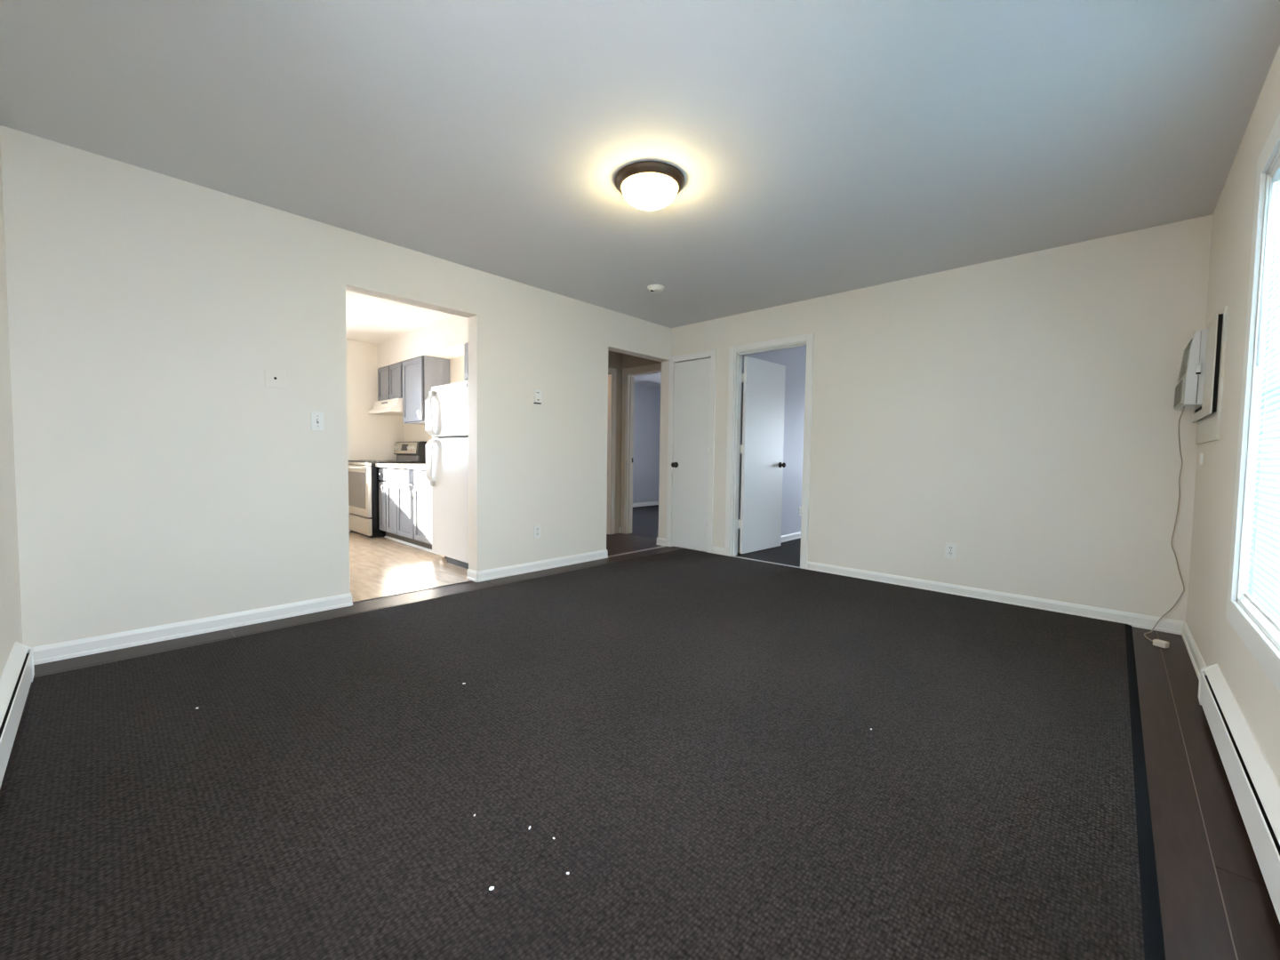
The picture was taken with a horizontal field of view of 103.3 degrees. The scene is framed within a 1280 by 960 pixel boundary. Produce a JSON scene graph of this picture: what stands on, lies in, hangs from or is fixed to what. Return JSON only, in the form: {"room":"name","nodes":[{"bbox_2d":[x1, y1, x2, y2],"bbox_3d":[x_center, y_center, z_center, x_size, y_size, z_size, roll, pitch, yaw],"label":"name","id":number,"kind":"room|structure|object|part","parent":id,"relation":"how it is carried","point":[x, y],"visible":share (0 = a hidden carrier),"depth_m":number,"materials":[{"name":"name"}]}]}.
{"room":"empty living room","nodes":[
{"label":"empty living room","id":0,"kind":"room"},
{"bbox_2d":[0,140,22,675],"bbox_3d":[-1.438,-0.207,0.882,4.290,2.560,0.140,3,4,43],"label":"wall","id":1,"kind":"structure","parent":0,"point":[11,628],"depth_m":2.13,"materials":[{"name":"paint"}]},
{"bbox_2d":[0,641,34,788],"bbox_3d":[-1.924,0.823,1.502,2.000,0.182,0.049,3,4,43],"label":"baseboard heater","id":2,"kind":"object","parent":1,"relation":"attached to","point":[17,676],"visible":1,"depth_m":1.82,"materials":[{"name":"white metal"}]},
{"bbox_2d":[0,125,671,647],"bbox_3d":[-1.593,-0.379,4.498,1.170,2.560,5.208,3,4,43],"label":"wall","id":3,"kind":"structure","parent":0,"point":[160,479],"depth_m":2.83,"materials":[{"name":"paint"}]},
{"bbox_2d":[264,368,285,388],"bbox_3d":[-2.167,-0.603,3.009,0.007,0.108,0.102,3,4,43],"label":"blank plate","id":4,"kind":"object","parent":3,"relation":"attached to","point":[274,378],"visible":1,"depth_m":3.01,"materials":[{"name":"paint"}]},
{"bbox_2d":[311,411,324,431],"bbox_3d":[-2.019,-0.368,3.174,0.016,0.116,0.071,3,4,43],"label":"light switch","id":5,"kind":"object","parent":3,"relation":"attached to","point":[317,422],"visible":1,"depth_m":3.17,"materials":[{"name":"white plastic"}]},
{"bbox_2d":[32,549,607,664],"bbox_3d":[-1.641,0.776,3.751,0.157,0.082,3.716,3,4,43],"label":"baseboard","id":6,"kind":"structure","parent":3,"relation":"attached to","point":[56,652],"depth_m":2.87,"materials":[{"name":"white paint"}]},
{"bbox_2d":[533,524,540,538],"bbox_3d":[-0.897,0.453,4.428,0.009,0.118,0.072,3,4,43],"label":"wall outlet","id":7,"kind":"object","parent":3,"relation":"attached to","point":[536,528],"visible":1,"depth_m":4.42,"materials":[{"name":"white plastic"}]},
{"bbox_2d":[533,389,542,404],"bbox_3d":[-0.881,-0.717,4.359,0.028,0.119,0.073,3,4,43],"label":"thermostat","id":8,"kind":"object","parent":3,"relation":"attached to","point":[537,394],"visible":1,"depth_m":4.34,"materials":[{"name":"white plastic"}]},
{"bbox_2d":[606,367,616,534],"bbox_3d":[-0.682,-0.353,6.243,0.116,2.130,0.950,3,4,43],"label":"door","id":9,"kind":"structure","parent":3,"relation":"in","point":[612,378],"depth_m":6.52,"materials":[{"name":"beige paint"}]},
{"bbox_2d":[620,362,661,533],"bbox_3d":[0.138,-0.353,6.354,0.920,2.143,0.136,3,4,43],"label":"door frame","id":10,"kind":"structure","parent":3,"relation":"in","point":[628,393],"depth_m":6.59,"materials":[{"name":"beige paint"}]},
{"bbox_2d":[346,338,403,531],"bbox_3d":[-4.373,-0.480,5.835,0.140,2.560,3.359,3,4,43],"label":"wall","id":11,"kind":"structure","parent":0,"point":[370,436],"depth_m":6.58,"materials":[{"name":"beige paint"}]},
{"bbox_2d":[371,296,468,442],"bbox_3d":[-3.063,-0.409,4.704,3.320,2.560,3.219,3,4,43],"label":"wall","id":12,"kind":"structure","parent":0,"point":[412,432],"depth_m":6.42,"materials":[{"name":"beige paint"}]},
{"bbox_2d":[377,360,403,400],"bbox_3d":[-3.063,-1.236,6.495,0.783,0.444,0.362,3,4,43],"label":"upper cabinet","id":13,"kind":"object","parent":12,"relation":"attached to","point":[389,377],"visible":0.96,"depth_m":6.37,"materials":[{"name":"grey wood"}]},
{"bbox_3d":[-3.308,-1.241,6.539,0.348,0.413,0.019,3,4,43],"label":"door","id":14,"kind":"part","parent":13,"relation":"part of","materials":[{"name":"grey paint"}]},
{"bbox_2d":[368,398,402,415],"bbox_3d":[-3.101,-0.926,6.479,0.770,0.170,0.453,3,4,43],"label":"range hood","id":15,"kind":"object","parent":13,"relation":"attached to","point":[392,407],"visible":0.69,"depth_m":6.28,"materials":[{"name":"white metal"}]},
{"bbox_3d":[-3.031,-1.225,6.280,0.350,0.413,0.019,3,4,43],"label":"door","id":16,"kind":"part","parent":13,"relation":"part of","materials":[{"name":"grey paint"}]},
{"bbox_2d":[402,355,449,424],"bbox_3d":[-2.572,-1.052,6.042,0.564,0.750,0.361,3,4,43],"label":"upper cabinet","id":17,"kind":"object","parent":12,"relation":"attached to","point":[423,372],"visible":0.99,"depth_m":5.88,"materials":[{"name":"grey paint"}]},
{"bbox_3d":[-2.672,-1.052,5.950,0.515,0.716,0.019,3,4,43],"label":"door","id":18,"kind":"part","parent":17,"relation":"part of","materials":[{"name":"grey paint"}]},
{"bbox_2d":[464,343,468,380],"bbox_3d":[-1.360,-1.175,4.924,0.880,0.367,0.326,3,4,43],"label":"upper cabinet","id":19,"kind":"object","parent":12,"relation":"attached to","point":[466,351],"visible":0.13,"depth_m":5.06,"materials":[{"name":"grey paint"}]},
{"bbox_3d":[-1.601,-1.158,4.941,0.383,0.305,0.019,3,4,43],"label":"door","id":20,"kind":"part","parent":19,"relation":"part of","materials":[{"name":"grey paint"}]},
{"bbox_2d":[0,0,1279,387],"bbox_3d":[0.326,-1.726,5.204,7.750,0.120,8.929,3,4,43],"label":"ceiling","id":21,"kind":"structure","parent":0,"point":[820,148],"depth_m":2.16,"materials":[{"name":"white paint"}]},
{"bbox_2d":[377,314,467,367],"bbox_3d":[-2.125,-1.563,5.635,3.320,0.315,0.320,3,4,43],"label":"soffit","id":22,"kind":"structure","parent":21,"relation":"attached to","point":[446,338],"depth_m":5.67,"materials":[{"name":"white paint"}]},
{"bbox_2d":[615,160,684,210],"bbox_3d":[0.050,-1.477,2.622,0.360,0.144,0.360,3,4,43],"label":"ceiling light","id":23,"kind":"object","parent":21,"relation":"attached to","point":[645,185],"visible":1,"depth_m":2.53,"materials":[{"name":"white glass"}]},
{"bbox_3d":[0.050,-1.471,2.623,0.285,0.096,0.285,3,4,43],"label":"lamp shade","id":24,"kind":"part","parent":23,"relation":"part of","materials":[{"name":"white glass"}]},
{"bbox_2d":[647,284,664,293],"bbox_3d":[0.135,-1.602,4.268,0.148,0.046,0.148,3,4,43],"label":"smoke detector","id":25,"kind":"object","parent":21,"relation":"attached to","point":[652,288],"visible":1,"depth_m":4.22,"materials":[{"name":"white plastic"}]},
{"bbox_2d":[0,504,1279,959],"bbox_3d":[0.290,0.829,5.324,7.470,0.124,8.649,3,4,43],"label":"floor","id":26,"kind":"structure","parent":0,"point":[1216,903],"depth_m":1.80,"materials":[{"name":"brown wood"}]},
{"bbox_2d":[348,440,426,538],"bbox_3d":[-3.233,0.087,6.417,0.752,1.165,0.758,3,4,43],"label":"stove","id":27,"kind":"object","parent":26,"relation":"on","point":[364,519],"visible":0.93,"depth_m":6.11,"materials":[{"name":"white metal"}]},
{"bbox_3d":[-3.474,-0.150,6.154,0.633,0.027,0.058,3,4,43],"label":"handle","id":28,"kind":"part","parent":27,"relation":"part of","materials":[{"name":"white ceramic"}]},
{"bbox_3d":[-3.442,0.123,6.198,0.743,0.606,0.045,3,4,43],"label":"oven door","id":29,"kind":"part","parent":27,"relation":"part of","materials":[{"name":"silver metal"}]},
{"bbox_3d":[-3.439,-0.201,6.181,0.743,0.031,0.050,3,4,43],"label":"rail","id":30,"kind":"part","parent":27,"relation":"part of","materials":[{"name":"silver metal"}]},
{"bbox_3d":[-3.447,0.542,6.219,0.743,0.197,0.042,3,4,43],"label":"drawer","id":31,"kind":"part","parent":27,"relation":"part of","materials":[{"name":"silver metal"}]},
{"bbox_2d":[348,460,425,463],"bbox_3d":[-3.214,-0.234,6.417,0.752,0.017,0.675,3,4,43],"label":"cooktop","id":32,"kind":"object","parent":27,"relation":"in","point":[349,461],"depth_m":6.19,"materials":[{"name":"black metal"}]},
{"bbox_3d":[-3.058,-0.417,6.600,0.678,0.142,0.026,3,4,43],"label":"control panel","id":33,"kind":"part","parent":27,"relation":"part of","materials":[{"name":"silver metal"}]},
{"bbox_3d":[-3.044,-0.287,6.626,0.663,0.067,0.012,3,4,43],"label":"panel","id":34,"kind":"part","parent":27,"relation":"part of","materials":[{"name":"grey metal"}]},
{"bbox_2d":[378,467,403,541],"bbox_3d":[-2.712,0.272,6.029,0.522,0.845,0.636,3,4,43],"label":"base cabinet","id":35,"kind":"object","parent":26,"relation":"on","point":[388,511],"visible":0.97,"depth_m":5.82,"materials":[{"name":"grey wood"}]},
{"bbox_3d":[-3.006,-0.066,5.919,0.197,0.133,0.019,3,4,43],"label":"drawer","id":36,"kind":"part","parent":35,"relation":"part of","materials":[{"name":"grey paint"}]},
{"bbox_3d":[-3.011,0.306,5.937,0.197,0.567,0.019,3,4,43],"label":"door","id":37,"kind":"part","parent":35,"relation":"part of","materials":[{"name":"grey paint"}]},
{"bbox_3d":[-2.887,0.231,5.839,0.522,0.750,0.014,3,4,43],"label":"frame","id":38,"kind":"part","parent":35,"relation":"part of","materials":[{"name":"grey paint"}]},
{"bbox_3d":[-2.812,-0.055,5.738,0.283,0.133,0.019,3,4,43],"label":"drawer","id":39,"kind":"part","parent":35,"relation":"part of","materials":[{"name":"grey paint"}]},
{"bbox_3d":[-2.817,0.318,5.755,0.283,0.567,0.019,3,4,43],"label":"door","id":40,"kind":"part","parent":35,"relation":"part of","materials":[{"name":"grey paint"}]},
{"bbox_2d":[352,580,472,602],"bbox_3d":[-1.647,0.817,3.731,0.024,0.003,0.916,3,4,43],"label":"threshold","id":41,"kind":"object","parent":26,"relation":"on","point":[468,580],"visible":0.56,"depth_m":3.70,"materials":[{"name":"laminate"}]},
{"bbox_2d":[396,468,431,549],"bbox_3d":[-2.163,0.304,5.515,0.974,0.845,0.636,3,4,43],"label":"base cabinet","id":42,"kind":"object","parent":26,"relation":"on","point":[413,490],"visible":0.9,"depth_m":5.33,"materials":[{"name":"grey wood"}]},
{"bbox_2d":[375,463,425,470],"bbox_3d":[-2.340,-0.157,5.668,1.540,0.053,0.633,3,4,43],"label":"countertop","id":43,"kind":"structure","parent":42,"relation":"on","point":[409,466],"depth_m":5.58,"materials":[{"name":"laminate"}]},
{"bbox_3d":[-2.542,-0.039,5.484,0.418,0.133,0.019,3,4,43],"label":"drawer","id":44,"kind":"part","parent":42,"relation":"part of","materials":[{"name":"grey paint"}]},
{"bbox_3d":[-2.547,0.333,5.502,0.418,0.567,0.019,3,4,43],"label":"door","id":45,"kind":"part","parent":42,"relation":"part of","materials":[{"name":"grey paint"}]},
{"bbox_2d":[384,536,444,556],"bbox_3d":[-2.497,0.711,5.547,1.530,0.020,0.018,3,4,43],"label":"trim","id":46,"kind":"structure","parent":42,"relation":"attached to","point":[387,537],"depth_m":5.58,"materials":[{"name":"white paint"}]},
{"bbox_3d":[-2.183,-0.018,5.149,0.514,0.133,0.019,3,4,43],"label":"drawer","id":47,"kind":"part","parent":42,"relation":"part of","materials":[{"name":"grey paint"}]},
{"bbox_3d":[-2.189,0.354,5.166,0.514,0.567,0.019,3,4,43],"label":"door","id":48,"kind":"part","parent":42,"relation":"part of","materials":[{"name":"grey paint"}]},
{"bbox_2d":[424,379,468,568],"bbox_3d":[-1.530,-0.056,4.816,0.725,1.648,0.715,3,4,43],"label":"fridge","id":49,"kind":"object","parent":26,"relation":"on","point":[446,405],"visible":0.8,"depth_m":4.59,"materials":[{"name":"white metal"}]},
{"bbox_3d":[-1.957,-0.608,4.744,0.130,0.375,0.053,3,4,43],"label":"handle","id":50,"kind":"part","parent":49,"relation":"part of","materials":[{"name":"white plastic"}]},
{"bbox_3d":[-1.963,-0.183,4.764,0.130,0.395,0.053,3,4,43],"label":"handle","id":51,"kind":"part","parent":49,"relation":"part of","materials":[{"name":"white plastic"}]},
{"bbox_3d":[-1.958,-0.814,4.765,0.070,0.045,0.032,3,4,43],"label":"handle mount","id":52,"kind":"part","parent":49,"relation":"part of","materials":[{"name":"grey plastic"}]},
{"bbox_3d":[-1.970,0.032,4.804,0.070,0.050,0.032,3,4,43],"label":"handle mount","id":53,"kind":"part","parent":49,"relation":"part of","materials":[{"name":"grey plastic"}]},
{"bbox_3d":[-1.702,-0.634,4.596,0.725,0.478,0.068,3,4,43],"label":"freezer door","id":54,"kind":"part","parent":49,"relation":"part of","materials":[{"name":"white metal"}]},
{"bbox_3d":[-1.713,0.165,4.634,0.725,1.098,0.068,3,4,43],"label":"door","id":55,"kind":"part","parent":49,"relation":"part of","materials":[{"name":"white metal"}]},
{"bbox_2d":[0,548,1165,959],"bbox_3d":[0.200,0.887,2.685,3.536,0.010,4.585,3,4,43],"label":"carpet","id":56,"kind":"object","parent":26,"relation":"on","point":[321,795],"visible":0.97,"depth_m":1.54,"materials":[{"name":"black carpet"}]},
{"bbox_2d":[608,545,667,557],"bbox_3d":[-0.023,0.759,5.400,0.042,0.006,0.938,3,4,43],"label":"threshold","id":57,"kind":"object","parent":26,"relation":"on","point":[661,546],"visible":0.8,"depth_m":5.37,"materials":[{"name":"brown wood"}]},
{"bbox_2d":[730,555,799,567],"bbox_3d":[1.197,0.795,4.910,0.735,0.016,0.034,3,4,43],"label":"threshold","id":58,"kind":"object","parent":26,"relation":"on","point":[731,556],"visible":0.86,"depth_m":4.87,"materials":[{"name":"silver metal"}]},
{"bbox_2d":[632,345,806,544],"bbox_3d":[1.931,-0.452,7.107,7.280,2.560,4.020,3,4,43],"label":"wall","id":59,"kind":"structure","parent":0,"point":[794,359],"depth_m":6.36,"materials":[{"name":"grey paint"}]},
{"bbox_2d":[619,501,658,533],"bbox_3d":[0.192,0.565,8.790,2.250,0.082,3.717,3,4,43],"label":"baseboard","id":60,"kind":"structure","parent":59,"relation":"attached to","point":[650,503],"depth_m":10.31,"materials":[{"name":"white paint"}]},
{"bbox_2d":[737,531,800,552],"bbox_3d":[2.286,0.692,6.716,0.017,0.082,3.880,3,4,43],"label":"baseboard","id":61,"kind":"structure","parent":59,"relation":"attached to","point":[796,535],"depth_m":6.24,"materials":[{"name":"white paint"}]},
{"bbox_2d":[798,506,801,516],"bbox_3d":[2.034,0.400,6.435,0.009,0.118,0.072,3,4,43],"label":"wall outlet","id":62,"kind":"object","parent":59,"relation":"attached to","point":[799,508],"visible":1,"depth_m":6.43,"materials":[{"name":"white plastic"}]},
{"bbox_2d":[658,214,1212,621],"bbox_3d":[1.832,-0.324,4.365,4.290,2.560,0.120,3,4,43],"label":"wall","id":63,"kind":"structure","parent":0,"point":[1017,412],"depth_m":3.56,"materials":[{"name":"paint"}]},
{"bbox_2d":[666,350,716,552],"bbox_3d":[0.536,-0.295,5.473,0.621,2.122,0.101,3,4,43],"label":"door","id":64,"kind":"structure","parent":63,"relation":"in","point":[692,403],"depth_m":5.47,"materials":[{"name":"white paint"}]},
{"bbox_3d":[0.379,-0.167,5.601,0.064,0.064,0.066,3,4,43],"label":"knob","id":65,"kind":"part","parent":64,"relation":"part of","materials":[{"name":"black metal"}]},
{"bbox_2d":[724,333,814,568],"bbox_3d":[1.511,-0.273,5.179,0.883,2.132,0.899,3,4,43],"label":"door","id":66,"kind":"structure","parent":63,"relation":"in","point":[763,464],"depth_m":5.23,"materials":[{"name":"white paint"}]},
{"bbox_3d":[1.590,-0.167,5.639,0.068,0.064,0.064,3,4,43],"label":"knob","id":67,"kind":"part","parent":66,"relation":"part of","materials":[{"name":"black metal"}]},
{"bbox_2d":[656,537,1184,634],"bbox_3d":[1.814,0.788,4.531,4.167,0.082,0.317,3,4,43],"label":"baseboard","id":68,"kind":"structure","parent":63,"relation":"attached to","point":[1134,620],"depth_m":3.58,"materials":[{"name":"white paint"}]},
{"bbox_2d":[944,542,956,559],"bbox_3d":[2.345,0.535,3.823,0.072,0.118,0.009,3,4,43],"label":"wall outlet","id":69,"kind":"object","parent":63,"relation":"attached to","point":[950,551],"visible":1,"depth_m":3.82,"materials":[{"name":"white plastic"}]},
{"bbox_2d":[1185,44,1279,784],"bbox_3d":[1.707,-0.178,1.203,0.140,2.560,4.909,3,4,43],"label":"wall","id":70,"kind":"structure","parent":0,"point":[1217,641],"depth_m":2.15,"materials":[{"name":"paint"}]},
{"bbox_2d":[1144,305,1228,647],"bbox_3d":[2.886,0.059,2.710,0.183,1.736,0.831,3,4,43],"label":"air conditioner","id":71,"kind":"object","parent":70,"relation":"attached to","point":[1199,389],"visible":1,"depth_m":2.60,"materials":[{"name":"white plastic"}]},
{"bbox_3d":[3.023,0.256,2.907,0.384,1.324,0.133,-1,3,-36],"label":"power cord","id":72,"kind":"part","parent":71,"relation":"part of","materials":[{"name":"beige plastic"}]},
{"bbox_2d":[1173,374,1185,409],"bbox_3d":[2.985,-0.481,2.803,0.014,0.156,0.397,3,4,43],"label":"grille","id":73,"kind":"object","parent":71,"relation":"attached to","point":[1180,397],"depth_m":2.71,"materials":[{"name":"grey plastic"}]},
{"bbox_3d":[2.938,-0.555,2.639,0.006,0.470,0.770,3,4,43],"label":"frame","id":74,"kind":"part","parent":71,"relation":"part of","materials":[{"name":"white plastic"}]},
{"bbox_2d":[1181,621,1206,679],"bbox_3d":[2.813,0.894,2.566,0.017,0.082,1.220,3,4,43],"label":"baseboard","id":75,"kind":"structure","parent":70,"relation":"attached to","point":[1198,663],"depth_m":2.63,"materials":[{"name":"white paint"}]},
{"bbox_2d":[1200,453,1203,464],"bbox_3d":[3.045,-0.114,2.746,0.011,0.065,0.008,3,4,43],"label":"wall hook","id":76,"kind":"object","parent":70,"relation":"attached to","point":[1201,454],"visible":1,"depth_m":2.74,"materials":[{"name":"white paint"}]},
{"bbox_2d":[1198,664,1279,922],"bbox_3d":[1.633,0.881,1.327,0.049,0.182,2.200,3,4,43],"label":"baseboard heater","id":77,"kind":"object","parent":70,"relation":"attached to","point":[1255,788],"visible":1,"depth_m":1.45,"materials":[{"name":"white metal"}]},
{"bbox_2d":[1225,112,1279,692],"bbox_3d":[1.694,-0.297,1.192,0.154,1.700,1.775,3,4,43],"label":"window","id":78,"kind":"structure","parent":70,"relation":"in","point":[1260,645],"depth_m":1.80,"materials":[{"name":"white paint"}]},
{"bbox_2d":[1243,157,1279,632],"bbox_3d":[1.663,-0.305,1.221,0.044,1.490,1.577,3,4,43],"label":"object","id":79,"kind":"structure","parent":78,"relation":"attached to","point":[1263,592],"depth_m":1.68,"materials":[{"name":"white plastic"}]},
{"bbox_3d":[1.656,0.432,1.253,0.024,0.014,1.577,3,4,43],"label":"rail","id":80,"kind":"part","parent":79,"relation":"part of","materials":[{"name":"white plastic"}]}
]}

